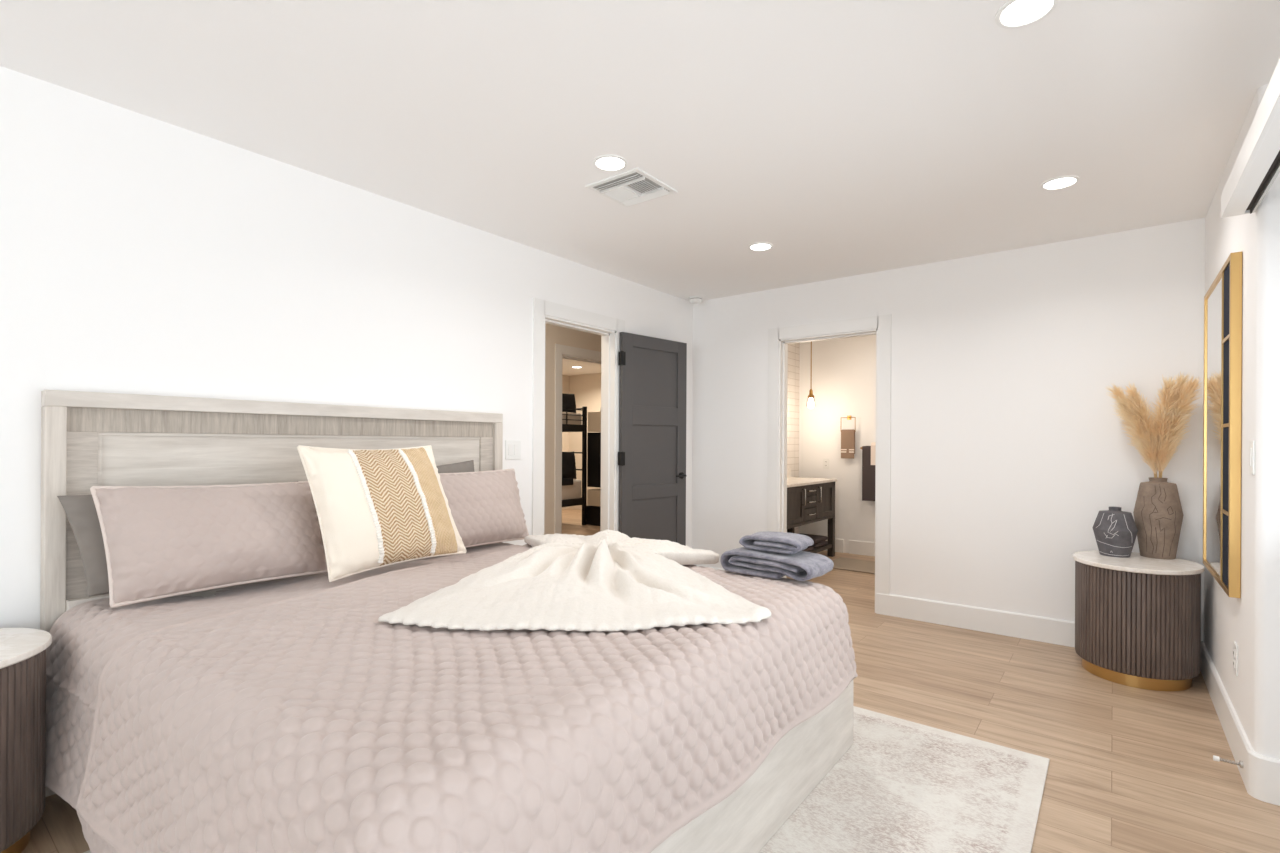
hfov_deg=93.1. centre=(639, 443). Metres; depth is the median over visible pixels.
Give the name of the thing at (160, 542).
sham pillow
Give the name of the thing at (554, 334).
wall
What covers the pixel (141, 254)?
wall
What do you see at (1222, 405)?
wall mirror
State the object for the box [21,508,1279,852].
floor
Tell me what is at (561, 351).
trim
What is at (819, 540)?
folded towel
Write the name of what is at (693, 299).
smoke detector
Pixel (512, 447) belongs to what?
light switch
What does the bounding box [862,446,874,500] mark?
hanging towel
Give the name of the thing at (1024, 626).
baseboard
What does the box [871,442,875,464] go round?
towel
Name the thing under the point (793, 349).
tiled wall
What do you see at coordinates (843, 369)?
wall
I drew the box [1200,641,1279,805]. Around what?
baseboard
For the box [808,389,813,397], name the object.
socket
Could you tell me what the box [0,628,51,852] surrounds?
nightstand
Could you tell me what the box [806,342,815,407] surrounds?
pendant light
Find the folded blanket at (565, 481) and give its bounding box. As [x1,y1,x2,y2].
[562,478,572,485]
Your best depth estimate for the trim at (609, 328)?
4.29 m
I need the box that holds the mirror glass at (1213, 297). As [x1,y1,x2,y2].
[1205,276,1221,576]
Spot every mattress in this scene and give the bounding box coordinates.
[188,589,228,597]
[562,412,581,424]
[562,479,580,499]
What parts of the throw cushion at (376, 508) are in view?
tufted cord, tufted cord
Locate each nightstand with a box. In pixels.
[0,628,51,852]
[1072,551,1204,690]
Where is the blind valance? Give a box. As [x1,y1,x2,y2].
[1221,58,1279,217]
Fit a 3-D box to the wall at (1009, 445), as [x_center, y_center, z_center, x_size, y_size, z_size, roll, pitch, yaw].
[1.932,-0.007,4.238,3.642,2.440,0.130,0,0,38]
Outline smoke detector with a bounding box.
[689,296,702,303]
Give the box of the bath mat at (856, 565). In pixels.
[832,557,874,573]
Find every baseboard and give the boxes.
[693,564,1074,646]
[823,538,874,555]
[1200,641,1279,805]
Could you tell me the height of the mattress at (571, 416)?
0.200 m
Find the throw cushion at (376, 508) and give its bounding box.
[297,445,466,581]
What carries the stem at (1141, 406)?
on the vase at (1158, 513)
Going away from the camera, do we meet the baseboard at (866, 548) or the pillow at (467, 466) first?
the pillow at (467, 466)
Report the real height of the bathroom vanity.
0.930 m
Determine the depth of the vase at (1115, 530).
3.28 m
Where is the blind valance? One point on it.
(1256, 167)
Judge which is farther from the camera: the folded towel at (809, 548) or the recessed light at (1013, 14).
the folded towel at (809, 548)
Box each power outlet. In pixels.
[823,458,828,468]
[1233,642,1237,675]
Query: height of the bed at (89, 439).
1.374 m
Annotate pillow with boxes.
[57,481,297,596]
[90,481,327,607]
[436,460,474,472]
[438,469,528,547]
[562,393,575,412]
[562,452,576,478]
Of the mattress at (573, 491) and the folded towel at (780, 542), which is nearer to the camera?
the folded towel at (780, 542)
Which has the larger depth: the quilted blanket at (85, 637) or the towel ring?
the towel ring
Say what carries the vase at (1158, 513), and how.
on the nightstand at (1138, 617)
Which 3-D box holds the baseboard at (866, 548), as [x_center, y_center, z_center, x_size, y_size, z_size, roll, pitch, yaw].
[2.716,1.142,6.390,2.210,0.150,0.015,0,0,38]
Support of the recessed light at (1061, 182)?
in the ceiling
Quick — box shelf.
[809,544,831,552]
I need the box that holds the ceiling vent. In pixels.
[585,167,677,206]
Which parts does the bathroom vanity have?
leg, cabinet door, drawer, drawer, drawer, cabinet door, leg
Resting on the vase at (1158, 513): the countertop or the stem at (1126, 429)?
the stem at (1126, 429)
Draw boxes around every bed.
[40,390,853,852]
[562,406,600,525]
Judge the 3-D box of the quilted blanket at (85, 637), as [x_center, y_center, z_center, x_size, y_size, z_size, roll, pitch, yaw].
[-1.037,0.796,2.496,0.901,0.516,2.011,0,0,38]
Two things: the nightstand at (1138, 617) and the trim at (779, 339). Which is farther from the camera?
the trim at (779, 339)
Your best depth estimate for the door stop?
2.21 m
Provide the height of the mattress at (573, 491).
0.310 m
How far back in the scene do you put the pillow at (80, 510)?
2.05 m
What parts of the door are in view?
recessed panel, recessed panel, recessed panel, lever handle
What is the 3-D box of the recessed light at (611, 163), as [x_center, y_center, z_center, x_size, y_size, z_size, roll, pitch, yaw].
[-0.131,-1.234,2.677,0.152,0.006,0.152,0,0,38]
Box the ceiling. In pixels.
[0,0,1279,375]
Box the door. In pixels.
[618,332,686,545]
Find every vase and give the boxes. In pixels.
[1092,507,1137,557]
[1133,477,1182,558]
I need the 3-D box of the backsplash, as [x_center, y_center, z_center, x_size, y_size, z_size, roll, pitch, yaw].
[1.272,0.328,6.309,0.015,0.097,1.395,0,0,38]
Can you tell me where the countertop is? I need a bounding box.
[787,477,836,487]
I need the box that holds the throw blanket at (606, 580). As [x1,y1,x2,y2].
[378,530,770,631]
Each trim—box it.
[532,298,624,534]
[554,344,600,533]
[767,314,890,612]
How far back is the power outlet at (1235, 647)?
2.38 m
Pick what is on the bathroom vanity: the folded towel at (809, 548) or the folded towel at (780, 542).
the folded towel at (809, 548)
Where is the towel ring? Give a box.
[841,416,855,431]
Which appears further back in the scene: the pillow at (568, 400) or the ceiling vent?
the pillow at (568, 400)
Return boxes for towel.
[721,547,833,580]
[739,531,813,553]
[802,534,827,547]
[802,543,813,551]
[841,429,854,458]
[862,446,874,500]
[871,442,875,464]
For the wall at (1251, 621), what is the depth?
2.10 m
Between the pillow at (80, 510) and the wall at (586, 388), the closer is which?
the pillow at (80, 510)
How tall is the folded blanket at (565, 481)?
0.100 m
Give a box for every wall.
[0,66,692,628]
[544,323,600,534]
[562,373,600,509]
[692,218,1204,640]
[787,343,799,533]
[799,335,875,552]
[1203,83,1279,758]
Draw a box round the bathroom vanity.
[787,468,836,556]
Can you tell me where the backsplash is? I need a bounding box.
[787,468,790,476]
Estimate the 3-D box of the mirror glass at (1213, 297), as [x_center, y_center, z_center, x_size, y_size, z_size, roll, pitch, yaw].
[2.619,-0.069,2.770,0.003,1.284,0.597,0,0,38]
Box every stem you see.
[1106,383,1158,477]
[1116,404,1157,477]
[1123,382,1164,477]
[1149,375,1181,477]
[1152,371,1190,477]
[1157,374,1202,477]
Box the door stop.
[1213,755,1243,767]
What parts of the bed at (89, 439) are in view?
headboard post, headboard rail, headboard rail, headboard panel, headboard post, foot rail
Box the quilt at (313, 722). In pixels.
[76,544,857,852]
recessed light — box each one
[593,155,627,171]
[748,242,772,250]
[995,0,1058,28]
[1040,176,1079,189]
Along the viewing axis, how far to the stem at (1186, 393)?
3.19 m
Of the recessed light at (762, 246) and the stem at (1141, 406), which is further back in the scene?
the recessed light at (762, 246)
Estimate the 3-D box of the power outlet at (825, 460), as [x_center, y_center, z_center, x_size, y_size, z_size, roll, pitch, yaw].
[2.107,0.229,6.872,0.072,0.117,0.009,0,0,38]
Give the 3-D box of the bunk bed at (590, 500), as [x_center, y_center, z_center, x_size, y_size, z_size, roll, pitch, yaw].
[-1.480,0.325,8.510,1.400,1.740,2.500,0,0,38]
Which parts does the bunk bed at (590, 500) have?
guard rail, rail, rail, post, cream drawer, cream drawer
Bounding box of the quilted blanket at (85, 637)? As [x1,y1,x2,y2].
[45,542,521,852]
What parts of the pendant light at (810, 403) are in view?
bulb, cord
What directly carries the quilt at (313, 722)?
on the mattress at (206, 594)
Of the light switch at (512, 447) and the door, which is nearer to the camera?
the light switch at (512, 447)
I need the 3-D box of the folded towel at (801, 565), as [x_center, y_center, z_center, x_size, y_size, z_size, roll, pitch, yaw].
[0.567,0.491,2.526,0.410,0.093,0.243,0,0,41]
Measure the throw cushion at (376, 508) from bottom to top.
0.521 m
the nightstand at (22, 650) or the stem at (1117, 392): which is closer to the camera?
the nightstand at (22, 650)
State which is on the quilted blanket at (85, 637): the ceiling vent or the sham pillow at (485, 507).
the sham pillow at (485, 507)
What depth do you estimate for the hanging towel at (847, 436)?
6.66 m
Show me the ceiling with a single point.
(847, 138)
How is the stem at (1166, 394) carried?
in the vase at (1158, 513)
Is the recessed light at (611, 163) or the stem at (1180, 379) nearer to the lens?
the recessed light at (611, 163)
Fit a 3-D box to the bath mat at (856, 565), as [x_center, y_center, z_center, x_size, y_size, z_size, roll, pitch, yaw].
[2.219,1.207,5.957,0.720,0.014,0.570,0,0,38]
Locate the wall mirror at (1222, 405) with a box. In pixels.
[1203,252,1241,597]
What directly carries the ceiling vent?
in the ceiling
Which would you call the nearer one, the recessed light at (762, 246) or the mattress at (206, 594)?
the mattress at (206, 594)
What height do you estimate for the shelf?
0.035 m
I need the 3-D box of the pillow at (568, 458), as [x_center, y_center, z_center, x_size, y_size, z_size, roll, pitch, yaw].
[-1.103,0.320,8.749,0.158,0.406,0.480,0,0,38]
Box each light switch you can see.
[505,440,520,458]
[1249,441,1254,473]

